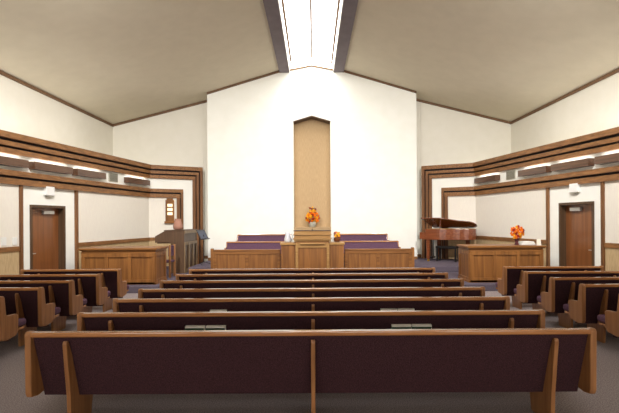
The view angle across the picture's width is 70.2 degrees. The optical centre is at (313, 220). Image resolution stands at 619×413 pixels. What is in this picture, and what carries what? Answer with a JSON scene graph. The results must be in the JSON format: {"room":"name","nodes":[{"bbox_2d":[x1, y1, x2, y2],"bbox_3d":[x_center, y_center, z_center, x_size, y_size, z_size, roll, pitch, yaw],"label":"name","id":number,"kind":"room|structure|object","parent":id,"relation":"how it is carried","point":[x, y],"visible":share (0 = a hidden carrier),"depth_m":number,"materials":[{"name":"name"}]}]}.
{"room":"house of worship","nodes":[
{"label":"house of worship","id":0,"kind":"room"},
{"bbox_2d":[0,74,112,155],"bbox_3d":[-7.463,-0.875,5.550,0.200,5.401,23.100,0,0,0],"label":"wall","id":1,"kind":"structure","parent":0,"point":[24,110],"depth_m":12.25,"materials":[{"name":"beige paint"}]},
{"bbox_2d":[0,70,113,126],"bbox_3d":[-7.354,-3.479,5.090,0.050,0.075,22.180,0,0,0],"label":"trim","id":2,"kind":"structure","parent":1,"relation":"attached to","point":[1,72],"depth_m":12.30,"materials":[{"name":"wood"}]},
{"bbox_2d":[0,152,203,268],"bbox_3d":[-6.449,-0.056,11.722,1.549,3.750,10.811,0,0,18],"label":"wall","id":3,"kind":"structure","parent":0,"point":[31,195],"depth_m":11.62,"materials":[{"name":"white paint"}]},
{"bbox_2d":[0,184,18,247],"bbox_3d":[-7.028,-0.097,8.188,0.020,1.400,3.732,0,0,10],"label":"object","id":4,"kind":"structure","parent":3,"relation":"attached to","point":[9,194],"depth_m":9.78,"materials":[{"name":"white paint"}]},
{"bbox_2d":[0,251,18,274],"bbox_3d":[-7.020,1.263,8.188,0.020,1.120,3.732,0,0,10],"label":"wainscot","id":5,"kind":"structure","parent":3,"relation":"attached to","point":[9,261],"depth_m":9.77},
{"bbox_2d":[0,246,19,252],"bbox_3d":[-7.011,0.648,8.186,0.045,0.110,3.732,0,0,10],"label":"railing","id":6,"kind":"object","parent":3,"relation":"attached to","point":[16,248],"visible":1,"depth_m":9.74,"materials":[{"name":"wood"}]},
{"bbox_2d":[0,156,28,167],"bbox_3d":[-6.737,-1.289,9.485,0.175,0.180,1.318,0,0,10],"label":"wall light fixture","id":7,"kind":"object","parent":3,"relation":"attached to","point":[4,161],"visible":1,"depth_m":9.73,"materials":[{"name":"brown wood"}]},
{"bbox_2d":[19,185,23,273],"bbox_3d":[-6.686,0.511,10.065,0.060,2.620,0.081,0,0,10],"label":"upright","id":8,"kind":"object","parent":3,"relation":"attached to","point":[21,240],"visible":0.64,"depth_m":10.04,"materials":[{"name":"wood"}]},
{"bbox_2d":[30,205,65,268],"bbox_3d":[-6.655,0.726,10.924,0.230,2.190,1.136,0,0,10],"label":"door","id":9,"kind":"structure","parent":3,"relation":"in","point":[47,222],"depth_m":11.07,"materials":[{"name":"brown wood"}]},
{"bbox_2d":[43,186,54,196],"bbox_3d":[-6.538,-0.710,10.893,0.090,0.240,0.280,0,0,10],"label":"emergency light","id":10,"kind":"object","parent":3,"relation":"attached to","point":[48,191],"visible":1,"depth_m":10.85,"materials":[{"name":"white plastic"}]},
{"bbox_2d":[29,161,72,174],"bbox_3d":[-6.491,-1.290,10.935,0.175,0.180,1.257,0,0,10],"label":"wall light fixture","id":11,"kind":"object","parent":3,"relation":"attached to","point":[33,165],"visible":0.94,"depth_m":10.80,"materials":[{"name":"brown wood"}]},
{"bbox_2d":[74,190,78,268],"bbox_3d":[-6.381,0.424,11.865,0.060,2.450,0.081,0,0,10],"label":"trim","id":12,"kind":"structure","parent":3,"relation":"attached to","point":[76,221],"depth_m":11.83,"materials":[{"name":"wood"}]},
{"bbox_2d":[72,168,105,178],"bbox_3d":[-6.256,-1.292,12.320,0.175,0.180,1.207,0,0,10],"label":"wall light fixture","id":13,"kind":"object","parent":3,"relation":"attached to","point":[76,172],"visible":0.91,"depth_m":12.14,"materials":[{"name":"brown wood"}]},
{"bbox_2d":[0,177,179,197],"bbox_3d":[-6.449,-0.868,11.272,0.848,0.135,9.986,0,0,14],"label":"trim","id":14,"kind":"structure","parent":3,"relation":"attached to","point":[3,180],"depth_m":11.88,"materials":[{"name":"wood"}]},
{"bbox_2d":[0,175,180,193],"bbox_3d":[-6.460,-0.963,11.286,0.846,0.055,10.005,0,0,15],"label":"trim","id":15,"kind":"structure","parent":3,"relation":"attached to","point":[5,176],"depth_m":11.92,"materials":[{"name":"black"}]},
{"bbox_2d":[0,169,182,192],"bbox_3d":[-6.420,-1.051,11.300,0.940,0.120,10.051,0,0,15],"label":"trim","id":16,"kind":"structure","parent":3,"relation":"attached to","point":[2,171],"depth_m":11.80,"materials":[{"name":"wood"}]},
{"bbox_2d":[0,146,194,179],"bbox_3d":[-6.380,-1.539,11.467,1.206,0.115,10.367,0,0,17],"label":"trim","id":17,"kind":"structure","parent":3,"relation":"attached to","point":[2,149],"depth_m":12.04,"materials":[{"name":"wood"}]},
{"bbox_2d":[0,144,195,176],"bbox_3d":[-6.392,-1.622,11.490,1.206,0.052,10.400,0,0,17],"label":"trim","id":18,"kind":"structure","parent":3,"relation":"attached to","point":[0,144],"depth_m":12.22,"materials":[{"name":"black"}]},
{"bbox_2d":[0,139,198,174],"bbox_3d":[-6.346,-1.696,11.502,1.307,0.095,10.447,0,0,17],"label":"trim","id":19,"kind":"structure","parent":3,"relation":"attached to","point":[2,142],"depth_m":11.98,"materials":[{"name":"wood"}]},
{"bbox_2d":[0,137,198,172],"bbox_3d":[-6.361,-1.775,11.527,1.298,0.063,10.481,0,0,17],"label":"trim","id":20,"kind":"structure","parent":3,"relation":"attached to","point":[2,138],"depth_m":12.26,"materials":[{"name":"black"}]},
{"bbox_2d":[0,130,202,170],"bbox_3d":[-6.306,-1.874,11.547,1.424,0.135,10.549,0,0,17],"label":"trim","id":21,"kind":"structure","parent":3,"relation":"attached to","point":[6,134],"depth_m":12.01,"materials":[{"name":"wood"}]},
{"bbox_2d":[79,237,154,246],"bbox_3d":[-5.957,0.661,14.035,0.675,0.110,4.302,0,0,20],"label":"trim","id":22,"kind":"structure","parent":3,"relation":"attached to","point":[81,244],"depth_m":13.48,"materials":[{"name":"wood"}]},
{"bbox_2d":[78,191,176,268],"bbox_3d":[-5.970,0.421,14.039,0.655,2.450,4.302,0,0,20],"label":"wall","id":23,"kind":"structure","parent":3,"relation":"attached to","point":[101,216],"depth_m":13.84,"materials":[{"name":"white paint"}]},
{"bbox_2d":[164,198,173,222],"bbox_3d":[-5.135,-0.339,15.776,0.380,0.900,0.090,0,0,-29],"label":"hymn board","id":24,"kind":"object","parent":23,"relation":"attached to","point":[169,203],"visible":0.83,"depth_m":15.76,"materials":[{"name":"brown wood"}]},
{"bbox_2d":[124,177,149,185],"bbox_3d":[-5.857,-1.294,14.675,0.175,0.180,1.278,0,0,10],"label":"wall light fixture","id":25,"kind":"object","parent":3,"relation":"attached to","point":[130,180],"visible":1,"depth_m":14.46,"materials":[{"name":"brown wood"}]},
{"bbox_2d":[192,180,195,228],"bbox_3d":[-4.388,0.072,16.221,0.094,3.130,0.080,0,0,-29],"label":"trim","id":26,"kind":"structure","parent":3,"relation":"attached to","point":[193,181],"depth_m":16.19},
{"bbox_2d":[196,175,198,263],"bbox_3d":[-4.276,-0.012,16.259,0.085,3.297,0.120,0,0,-29],"label":"trim","id":27,"kind":"structure","parent":3,"relation":"attached to","point":[197,176],"depth_m":16.21,"materials":[{"name":"wood"}]},
{"bbox_2d":[199,171,202,262],"bbox_3d":[-4.151,-0.092,16.305,0.104,3.455,0.160,0,0,-29],"label":"trim","id":28,"kind":"structure","parent":3,"relation":"attached to","point":[200,172],"depth_m":16.23,"materials":[{"name":"wood"}]},
{"bbox_2d":[0,0,278,123],"bbox_3d":[-4.421,-4.559,5.600,6.530,2.209,23.600,0,0,0],"label":"ceiling","id":29,"kind":"structure","parent":0,"point":[115,61],"depth_m":11.34,"materials":[{"name":"beige paint"}]},
{"bbox_2d":[113,104,202,166],"bbox_3d":[-5.761,-1.367,16.650,3.210,6.364,0.900,0,0,0],"label":"wall","id":30,"kind":"structure","parent":0,"point":[174,138],"depth_m":16.46,"materials":[{"name":"beige paint"}]},
{"bbox_2d":[114,101,202,125],"bbox_3d":[-5.777,-3.972,16.405,3.250,1.043,0.050,0,0,-8],"label":"trim","id":31,"kind":"structure","parent":30,"relation":"attached to","point":[201,102],"depth_m":16.38,"materials":[{"name":"wood"}]},
{"bbox_2d":[0,291,618,412],"bbox_3d":[-0.017,1.880,5.600,15.260,0.200,23.600,0,0,0],"label":"floor","id":32,"kind":"structure","parent":0,"point":[13,398],"depth_m":4.36,"materials":[{"name":"carpet"}]},
{"bbox_2d":[0,296,25,341],"bbox_3d":[-4.850,1.382,5.754,1.950,0.855,0.612,0,0,0],"label":"pew","id":33,"kind":"object","parent":32,"relation":"on","point":[10,324],"visible":1,"depth_m":5.59,"materials":[{"name":"wood"}]},
{"bbox_2d":[0,287,60,346],"bbox_3d":[-4.820,1.382,6.524,1.950,0.855,0.612,0,0,0],"label":"pew","id":34,"kind":"object","parent":32,"relation":"on","point":[29,303],"visible":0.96,"depth_m":6.30,"materials":[{"name":"brown wood"}]},
{"bbox_2d":[0,280,86,330],"bbox_3d":[-4.785,1.382,7.254,1.950,0.855,0.612,0,0,0],"label":"pew","id":35,"kind":"object","parent":32,"relation":"on","point":[61,293],"visible":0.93,"depth_m":7.02,"materials":[{"name":"brown wood"}]},
{"bbox_2d":[0,274,110,312],"bbox_3d":[-4.760,1.382,8.074,1.950,0.855,0.612,0,0,0],"label":"pew","id":36,"kind":"object","parent":32,"relation":"on","point":[89,286],"visible":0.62,"depth_m":7.82,"materials":[{"name":"brown wood"}]},
{"bbox_2d":[20,269,128,311],"bbox_3d":[-4.750,1.382,8.894,1.950,0.855,0.612,0,0,0],"label":"pew","id":37,"kind":"object","parent":32,"relation":"on","point":[111,279],"visible":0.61,"depth_m":8.63,"materials":[{"name":"brown wood"}]},
{"bbox_2d":[24,327,596,412],"bbox_3d":[-0.020,1.354,4.004,4.820,0.852,0.612,0,0,0],"label":"pew","id":38,"kind":"object","parent":32,"relation":"on","point":[541,362],"visible":1,"depth_m":3.80,"materials":[{"name":"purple fabric"}]},
{"bbox_2d":[77,309,544,330],"bbox_3d":[-0.020,1.360,4.824,4.820,0.841,0.612,0,0,0],"label":"pew","id":39,"kind":"object","parent":32,"relation":"on","point":[439,319],"visible":0.27,"depth_m":4.57,"materials":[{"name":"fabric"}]},
{"bbox_2d":[185,325,204,329],"bbox_3d":[-1.224,1.175,4.567,0.204,0.166,0.065,0,0,0],"label":"hymnal","id":40,"kind":"object","parent":39,"relation":"in","point":[187,327],"visible":0.36,"depth_m":4.54,"materials":[{"name":"green paper"}]},
{"bbox_2d":[205,325,225,329],"bbox_3d":[-1.009,1.174,4.567,0.204,0.166,0.065,0,0,1],"label":"hymnal","id":41,"kind":"object","parent":39,"relation":"in","point":[208,327],"visible":0.36,"depth_m":4.54,"materials":[{"name":"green paper"}]},
{"bbox_2d":[391,324,410,328],"bbox_3d":[0.911,1.162,4.567,0.204,0.166,0.065,0,0,0],"label":"hymnal","id":42,"kind":"object","parent":39,"relation":"in","point":[393,326],"visible":0.36,"depth_m":4.54,"materials":[{"name":"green paper"}]},
{"bbox_2d":[411,324,431,328],"bbox_3d":[1.121,1.161,4.567,0.204,0.166,0.065,0,0,1],"label":"hymnal","id":43,"kind":"object","parent":39,"relation":"in","point":[413,326],"visible":0.36,"depth_m":4.54,"materials":[{"name":"green paper"}]},
{"bbox_2d":[113,296,509,311],"bbox_3d":[-0.020,1.360,5.634,4.820,0.841,0.612,0,0,0],"label":"pew","id":44,"kind":"object","parent":32,"relation":"on","point":[473,302],"visible":0.28,"depth_m":5.37,"materials":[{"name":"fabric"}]},
{"bbox_2d":[138,286,484,298],"bbox_3d":[-0.020,1.360,6.404,4.820,0.841,0.612,0,0,0],"label":"pew","id":45,"kind":"object","parent":32,"relation":"on","point":[367,291],"visible":0.38,"depth_m":6.14,"materials":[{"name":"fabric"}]},
{"bbox_2d":[159,278,463,288],"bbox_3d":[-0.020,1.360,7.254,4.820,0.841,0.612,0,0,0],"label":"pew","id":46,"kind":"object","parent":32,"relation":"on","point":[336,283],"visible":0.34,"depth_m":6.99,"materials":[{"name":"red fabric"}]},
{"bbox_2d":[176,272,447,279],"bbox_3d":[-0.020,1.360,8.074,4.820,0.841,0.612,0,0,0],"label":"pew","id":47,"kind":"object","parent":32,"relation":"on","point":[300,276],"visible":0.25,"depth_m":7.81,"materials":[{"name":"brown wood"}]},
{"bbox_2d":[189,267,434,273],"bbox_3d":[-0.020,1.360,8.894,4.820,0.841,0.612,0,0,0],"label":"pew","id":48,"kind":"object","parent":32,"relation":"on","point":[293,270],"visible":0.25,"depth_m":8.62,"materials":[{"name":"brown wood"}]},
{"bbox_2d":[127,266,497,292],"bbox_3d":[-0.018,1.695,14.000,14.660,0.170,6.200,0,0,0],"label":"platform","id":49,"kind":"object","parent":32,"relation":"on","point":[451,275],"depth_m":10.90,"materials":[{"name":"carpet"}]},
{"bbox_2d":[78,246,167,284],"bbox_3d":[-4.966,1.175,11.602,2.000,0.930,0.895,0,0,0],"label":"table","id":50,"kind":"object","parent":49,"relation":"on","point":[139,265],"visible":0.89,"depth_m":11.22,"materials":[{"name":"brown wood"}]},
{"bbox_2d":[166,244,175,277],"bbox_3d":[-4.283,1.171,12.750,0.455,0.930,0.470,0,0,0],"label":"chair","id":51,"kind":"object","parent":49,"relation":"on","point":[171,249],"visible":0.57,"depth_m":12.80,"materials":[{"name":"brown wood"}]},
{"bbox_2d":[155,229,196,272],"bbox_3d":[-4.411,0.970,14.275,0.922,1.335,1.490,0,0,0],"label":"pipe organ","id":52,"kind":"object","parent":49,"relation":"on","point":[185,240],"visible":0.84,"depth_m":13.55,"materials":[{"name":"brown wood"}]},
{"bbox_2d":[211,248,280,268],"bbox_3d":[-2.048,1.238,13.380,2.115,0.770,0.140,0,0,0],"label":"rail","id":53,"kind":"object","parent":49,"relation":"on","point":[228,258],"visible":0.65,"depth_m":13.35,"materials":[{"name":"brown wood"}]},
{"bbox_2d":[280,230,344,268],"bbox_3d":[-0.022,0.914,13.303,1.920,1.393,0.775,0,0,0],"label":"pulpit","id":54,"kind":"object","parent":49,"relation":"on","point":[310,248],"visible":0.85,"depth_m":13.00,"materials":[{"name":"brown wood"}]},
{"bbox_2d":[188,257,457,272],"bbox_3d":[1.736,1.509,15.300,11.150,0.180,3.600,0,0,0],"label":"platform","id":55,"kind":"object","parent":49,"relation":"on","point":[445,265],"visible":0.21,"depth_m":13.98,"materials":[{"name":"carpet"}]},
{"bbox_2d":[196,230,210,264],"bbox_3d":[-3.605,0.880,14.462,0.391,1.142,0.500,0,0,16],"label":"music stand","id":56,"kind":"object","parent":55,"relation":"on","point":[202,234],"visible":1,"depth_m":14.44,"materials":[{"name":"black paint"}]},
{"bbox_2d":[196,230,209,239],"bbox_3d":[-3.614,0.472,14.463,0.243,0.326,0.500,0,0,16],"label":"tray","id":57,"kind":"object","parent":56,"relation":"on","point":[202,234],"depth_m":14.43,"materials":[{"name":"grey"}]},
{"bbox_2d":[224,241,283,249],"bbox_3d":[-1.851,1.071,14.427,2.060,0.740,0.515,0,0,0],"label":"pew","id":58,"kind":"object","parent":55,"relation":"on","point":[235,244],"visible":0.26,"depth_m":14.58,"materials":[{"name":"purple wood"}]},
{"bbox_2d":[340,241,400,248],"bbox_3d":[1.808,1.049,14.427,2.060,0.740,0.515,0,0,0],"label":"pew","id":59,"kind":"object","parent":55,"relation":"on","point":[348,244],"visible":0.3,"depth_m":14.58,"materials":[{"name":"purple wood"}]},
{"bbox_2d":[436,246,458,261],"bbox_3d":[4.599,1.142,15.050,0.720,0.520,0.340,0,0,38],"label":"piano bench","id":60,"kind":"object","parent":55,"relation":"on","point":[437,247],"visible":0.79,"depth_m":14.95,"materials":[{"name":"black paint"}]},
{"bbox_2d":[420,218,476,260],"bbox_3d":[4.707,0.654,15.159,1.700,1.494,1.165,0,0,38],"label":"grand piano","id":61,"kind":"object","parent":55,"relation":"on","point":[443,228],"visible":0.9,"depth_m":14.94,"materials":[{"name":"brown wood"}]},
{"bbox_2d":[344,247,413,267],"bbox_3d":[2.007,1.213,13.380,2.115,0.770,0.140,0,0,0],"label":"rail","id":62,"kind":"object","parent":49,"relation":"on","point":[392,257],"visible":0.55,"depth_m":13.35,"materials":[{"name":"brown wood"}]},
{"bbox_2d":[456,244,546,282],"bbox_3d":[4.924,1.115,11.602,2.000,0.930,0.895,0,0,0],"label":"counter","id":63,"kind":"object","parent":49,"relation":"on","point":[477,263],"visible":0.88,"depth_m":11.22,"materials":[{"name":"brown wood"}]},
{"bbox_2d":[510,225,524,244],"bbox_3d":[5.382,0.383,11.579,0.388,0.529,0.253,0,0,6],"label":"flower arrangement","id":64,"kind":"object","parent":63,"relation":"on","point":[516,234],"visible":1,"depth_m":11.54,"materials":[{"name":"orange plant"}]},
{"bbox_2d":[495,266,603,308],"bbox_3d":[4.710,1.324,8.894,1.950,0.855,0.612,0,0,0],"label":"pew","id":65,"kind":"object","parent":32,"relation":"on","point":[512,276],"visible":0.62,"depth_m":8.63,"materials":[{"name":"brown wood"}]},
{"bbox_2d":[514,271,618,309],"bbox_3d":[4.720,1.324,8.074,1.950,0.855,0.612,0,0,0],"label":"pew","id":66,"kind":"object","parent":32,"relation":"on","point":[534,283],"visible":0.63,"depth_m":7.82,"materials":[{"name":"brown wood"}]},
{"bbox_2d":[537,277,618,327],"bbox_3d":[4.745,1.323,7.254,1.950,0.855,0.612,0,0,0],"label":"pew","id":67,"kind":"object","parent":32,"relation":"on","point":[561,290],"visible":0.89,"depth_m":7.02,"materials":[{"name":"brown wood"}]},
{"bbox_2d":[563,284,618,342],"bbox_3d":[4.780,1.323,6.524,1.950,0.855,0.612,0,0,0],"label":"pew","id":68,"kind":"object","parent":32,"relation":"on","point":[594,300],"visible":0.91,"depth_m":6.30,"materials":[{"name":"brown wood"}]},
{"bbox_2d":[597,294,618,337],"bbox_3d":[4.810,1.323,5.754,1.950,0.855,0.612,0,0,0],"label":"pew","id":69,"kind":"object","parent":32,"relation":"on","point":[609,320],"visible":1,"depth_m":5.66,"materials":[{"name":"wood"}]},
{"bbox_2d":[290,61,332,68],"bbox_3d":[-0.063,-5.695,16.210,1.800,0.950,0.180,0,0,0],"label":"wall","id":70,"kind":"structure","parent":0,"point":[308,62],"depth_m":16.12,"materials":[{"name":"white paint"}]},
{"bbox_2d":[203,67,420,260],"bbox_3d":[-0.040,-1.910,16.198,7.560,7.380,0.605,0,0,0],"label":"wall","id":71,"kind":"structure","parent":0,"point":[378,135],"depth_m":15.90,"materials":[{"name":"white paint"}]},
{"bbox_2d":[207,70,278,94],"bbox_3d":[-2.528,-4.976,15.880,2.620,0.861,0.040,0,0,0],"label":"trim","id":72,"kind":"structure","parent":71,"relation":"attached to","point":[275,72],"depth_m":15.86,"materials":[{"name":"wood"}]},
{"bbox_2d":[263,0,288,72],"bbox_3d":[-1.042,-5.524,4.950,0.360,0.380,21.900,0,0,0],"label":"trim","id":73,"kind":"structure","parent":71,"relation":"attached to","point":[271,7],"depth_m":12.50,"materials":[{"name":"wood"}]},
{"bbox_2d":[278,0,289,71],"bbox_3d":[-0.854,-5.535,10.450,0.015,0.360,10.900,0,0,0],"label":"trim","id":74,"kind":"structure","parent":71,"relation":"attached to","point":[279,2],"depth_m":12.71,"materials":[{"name":"white paint"}]},
{"bbox_2d":[285,120,292,241],"bbox_3d":[-0.875,-1.180,15.883,0.280,4.870,0.035,0,0,0],"label":"trim","id":75,"kind":"structure","parent":71,"relation":"attached to","point":[288,123],"depth_m":15.87,"materials":[{"name":"white paint"}]},
{"bbox_2d":[293,116,329,123],"bbox_3d":[-0.050,-3.672,16.145,1.340,0.225,0.510,0,0,0],"label":"trim","id":76,"kind":"structure","parent":71,"relation":"attached to","point":[309,117],"depth_m":16.06,"materials":[{"name":"wood"}]},
{"bbox_2d":[294,227,330,227],"bbox_3d":[-0.026,0.265,16.115,1.340,0.030,0.470,0,0,0],"label":"sill","id":77,"kind":"structure","parent":71,"relation":"on","point":[294,227],"depth_m":15.88,"materials":[{"name":"wood"}]},
{"bbox_2d":[305,206,319,226],"bbox_3d":[-0.034,-0.133,15.981,0.474,0.766,0.397,0,0,-40],"label":"flower arrangement","id":78,"kind":"object","parent":77,"relation":"on","point":[312,212],"visible":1,"depth_m":15.93,"materials":[{"name":"orange"}]},
{"bbox_2d":[331,120,339,241],"bbox_3d":[0.805,-1.190,15.883,0.280,4.870,0.035,0,0,0],"label":"trim","id":79,"kind":"structure","parent":71,"relation":"attached to","point":[334,123],"depth_m":15.87,"materials":[{"name":"white paint"}]},
{"bbox_2d":[333,0,342,71],"bbox_3d":[0.731,-5.545,10.450,0.015,0.360,10.900,0,0,0],"label":"trim","id":80,"kind":"structure","parent":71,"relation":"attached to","point":[341,6],"depth_m":12.67,"materials":[{"name":"white paint"}]},
{"bbox_2d":[334,0,357,71],"bbox_3d":[0.918,-5.536,4.950,0.360,0.380,21.900,0,0,0],"label":"trim","id":81,"kind":"structure","parent":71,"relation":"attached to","point":[349,8],"depth_m":12.52,"materials":[{"name":"paint"}]},
{"bbox_2d":[344,70,416,92],"bbox_3d":[2.412,-5.006,15.880,2.620,0.861,0.040,0,0,0],"label":"trim","id":82,"kind":"structure","parent":71,"relation":"attached to","point":[345,71],"depth_m":15.86,"materials":[{"name":"wood"}]},
{"bbox_2d":[294,119,330,226],"bbox_3d":[-0.039,-1.820,16.425,1.340,4.200,0.150,0,0,0],"label":"wall","id":83,"kind":"structure","parent":0,"point":[311,137],"depth_m":16.35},
{"bbox_2d":[420,102,510,165],"bbox_3d":[5.688,-1.437,16.650,3.210,6.364,0.900,0,0,0],"label":"wall","id":84,"kind":"structure","parent":0,"point":[448,136],"depth_m":16.46,"materials":[{"name":"beige paint"}]},
{"bbox_2d":[421,100,509,123],"bbox_3d":[5.672,-4.042,16.405,3.250,1.043,0.050,0,0,8],"label":"trim","id":85,"kind":"structure","parent":84,"relation":"attached to","point":[422,101],"depth_m":16.39,"materials":[{"name":"wood"}]},
{"bbox_2d":[344,0,618,121],"bbox_3d":[4.309,-4.612,5.600,6.530,2.209,23.600,0,0,0],"label":"ceiling","id":86,"kind":"structure","parent":0,"point":[506,60],"depth_m":11.43,"materials":[{"name":"beige paint"}]},
{"bbox_2d":[421,149,618,265],"bbox_3d":[6.391,-0.134,11.722,1.549,3.750,10.811,0,0,-18],"label":"wall","id":87,"kind":"structure","parent":0,"point":[590,191],"depth_m":11.62,"materials":[{"name":"white paint"}]},
{"bbox_2d":[421,170,424,257],"bbox_3d":[4.093,-0.142,16.305,0.104,3.455,0.160,0,0,29],"label":"trim","id":88,"kind":"structure","parent":87,"relation":"attached to","point":[422,171],"depth_m":16.23,"materials":[{"name":"wood"}]},
{"bbox_2d":[426,174,428,257],"bbox_3d":[4.219,-0.064,16.259,0.085,3.297,0.120,0,0,29],"label":"trim","id":89,"kind":"structure","parent":87,"relation":"attached to","point":[427,191],"depth_m":16.21,"materials":[{"name":"wood"}]},
{"bbox_2d":[429,178,431,255],"bbox_3d":[4.333,0.018,16.221,0.094,3.130,0.080,0,0,29],"label":"trim","id":90,"kind":"structure","parent":87,"relation":"attached to","point":[430,179],"depth_m":16.18,"materials":[{"name":"wood"}]},
{"bbox_2d":[441,191,443,258],"bbox_3d":[4.714,0.261,15.992,0.075,2.640,0.120,0,0,29],"label":"trim","id":91,"kind":"structure","parent":87,"relation":"attached to","point":[442,192],"depth_m":15.94,"materials":[{"name":"wood"}]},
{"bbox_2d":[444,196,447,258],"bbox_3d":[4.831,0.355,15.951,0.113,2.450,0.080,0,0,29],"label":"trim","id":92,"kind":"structure","parent":87,"relation":"attached to","point":[445,197],"depth_m":15.91,"materials":[{"name":"wood"}]},
{"bbox_2d":[474,175,499,183],"bbox_3d":[5.785,-1.365,14.675,0.175,0.180,1.278,0,0,-10],"label":"wall light fixture","id":93,"kind":"object","parent":87,"relation":"attached to","point":[491,178],"visible":1,"depth_m":14.50,"materials":[{"name":"brown wood"}]},
{"bbox_2d":[448,188,545,265],"bbox_3d":[5.919,0.349,14.039,0.655,2.450,4.302,0,0,-20],"label":"wall","id":94,"kind":"structure","parent":87,"relation":"attached to","point":[494,215],"depth_m":13.97,"materials":[{"name":"white paint"}]},
{"bbox_2d":[477,236,545,243],"bbox_3d":[5.909,0.589,14.035,0.675,0.110,4.302,0,0,-20],"label":"trim","id":95,"kind":"structure","parent":87,"relation":"attached to","point":[478,237],"depth_m":13.73,"materials":[{"name":"wood"}]},
{"bbox_2d":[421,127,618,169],"bbox_3d":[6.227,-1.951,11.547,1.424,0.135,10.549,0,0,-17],"label":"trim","id":96,"kind":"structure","parent":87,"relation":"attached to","point":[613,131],"depth_m":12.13,"materials":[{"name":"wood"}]},
{"bbox_2d":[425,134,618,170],"bbox_3d":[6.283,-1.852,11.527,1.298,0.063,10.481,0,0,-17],"label":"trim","id":97,"kind":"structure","parent":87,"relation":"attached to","point":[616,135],"depth_m":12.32,"materials":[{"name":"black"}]},
{"bbox_2d":[426,136,618,177],"bbox_3d":[6.268,-1.773,11.502,1.307,0.095,10.447,0,0,-17],"label":"trim","id":98,"kind":"structure","parent":87,"relation":"attached to","point":[614,139],"depth_m":12.09,"materials":[{"name":"wood"}]},
{"bbox_2d":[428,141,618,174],"bbox_3d":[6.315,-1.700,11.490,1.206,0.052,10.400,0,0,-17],"label":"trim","id":99,"kind":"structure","parent":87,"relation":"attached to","point":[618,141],"depth_m":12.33,"materials":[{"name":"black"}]},
{"bbox_2d":[441,165,618,195],"bbox_3d":[6.382,-0.947,11.272,0.848,0.135,9.986,0,0,-14],"label":"trim","id":100,"kind":"structure","parent":87,"relation":"attached to","point":[613,177],"depth_m":11.99,"materials":[{"name":"wood"}]},
{"bbox_2d":[518,166,550,176],"bbox_3d":[6.184,-1.368,12.320,0.175,0.180,1.207,0,0,-10],"label":"wall light fixture","id":101,"kind":"object","parent":87,"relation":"attached to","point":[543,169],"visible":0.84,"depth_m":12.17,"materials":[{"name":"brown wood"}]},
{"bbox_2d":[546,188,549,265],"bbox_3d":[6.330,0.346,11.865,0.060,2.450,0.081,0,0,-10],"label":"trim","id":102,"kind":"structure","parent":87,"relation":"attached to","point":[547,189],"depth_m":11.83,"materials":[{"name":"wood"}]},
{"bbox_2d":[551,158,594,171],"bbox_3d":[6.419,-1.369,10.935,0.175,0.180,1.257,0,0,-10],"label":"wall light fixture","id":103,"kind":"object","parent":87,"relation":"attached to","point":[587,162],"visible":0.96,"depth_m":10.79,"materials":[{"name":"brown wood"}]},
{"bbox_2d":[569,183,579,193],"bbox_3d":[6.473,-0.790,10.893,0.090,0.240,0.280,0,0,-10],"label":"emergency light","id":104,"kind":"object","parent":87,"relation":"attached to","point":[573,188],"visible":0.98,"depth_m":10.84,"materials":[{"name":"white plastic"}]},
{"bbox_2d":[559,201,594,265],"bbox_3d":[6.608,0.645,10.924,0.230,2.190,1.136,0,0,-10],"label":"door","id":105,"kind":"structure","parent":87,"relation":"in","point":[576,219],"depth_m":11.06,"materials":[{"name":"brown wood"}]},
{"bbox_2d":[600,182,604,270],"bbox_3d":[6.636,0.429,10.065,0.060,2.620,0.081,0,0,-10],"label":"upright","id":106,"kind":"object","parent":87,"relation":"attached to","point":[602,184],"visible":0.64,"depth_m":10.04,"materials":[{"name":"wood"}]},
{"bbox_2d":[594,153,618,164],"bbox_3d":[6.665,-1.371,9.485,0.175,0.180,1.318,0,0,-10],"label":"wall light fixture","id":107,"kind":"object","parent":87,"relation":"attached to","point":[610,158],"visible":1,"depth_m":9.79,"materials":[{"name":"brown wood"}]},
{"bbox_2d":[605,180,618,242],"bbox_3d":[6.970,-0.183,8.188,0.020,1.400,3.732,0,0,-10],"label":"wall","id":108,"kind":"structure","parent":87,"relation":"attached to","point":[611,187],"depth_m":9.83,"materials":[{"name":"paint"}]},
{"bbox_2d":[605,248,618,270],"bbox_3d":[6.979,1.177,8.188,0.020,1.120,3.732,0,0,-10],"label":"tile wainscot","id":109,"kind":"structure","parent":87,"relation":"attached to","point":[611,254],"depth_m":9.86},
{"bbox_2d":[511,72,618,152],"bbox_3d":[7.396,-0.966,5.550,0.200,5.401,23.100,0,0,0],"label":"wall","id":110,"kind":"structure","parent":0,"point":[595,108],"depth_m":12.32,"materials":[{"name":"beige paint"}]},
{"bbox_2d":[510,68,618,123],"bbox_3d":[7.255,-3.568,5.090,0.050,0.075,22.180,0,0,0],"label":"trim","id":111,"kind":"structure","parent":110,"relation":"attached to","point":[616,70],"depth_m":12.51,"materials":[{"name":"wood"}]},
{"bbox_3d":[-0.020,1.340,15.475,6.000,0.180,0.850,0,0,0],"label":"floor","id":112,"kind":"structure","parent":0,"visible":0},
{"bbox_2d":[237,234,290,240],"bbox_3d":[-1.728,0.876,15.377,1.910,0.770,0.515,0,0,0],"label":"pew","id":113,"kind":"object","parent":112,"relation":"on","point":[240,237],"visible":0.42,"depth_m":15.53,"materials":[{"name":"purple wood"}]},
{"bbox_2d":[334,233,388,241],"bbox_3d":[1.682,0.855,15.377,1.910,0.770,0.515,0,0,0],"label":"pew","id":114,"kind":"object","parent":112,"relation":"on","point":[369,236],"visible":0.5,"depth_m":15.53,"materials":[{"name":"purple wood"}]},
{"bbox_3d":[-0.063,-5.755,-0.600,2.200,0.630,11.200,0,0,0],"label":"ceiling","id":115,"kind":"structure","parent":0,"visible":0},
{"bbox_2d":[280,0,340,65],"bbox_3d":[-0.063,-5.730,10.560,1.600,0.300,11.120,0,0,0],"label":"window","id":116,"kind":"structure","parent":115,"relation":"attached to","point":[297,12],"depth_m":13.21,"materials":[{"name":"white glass"}]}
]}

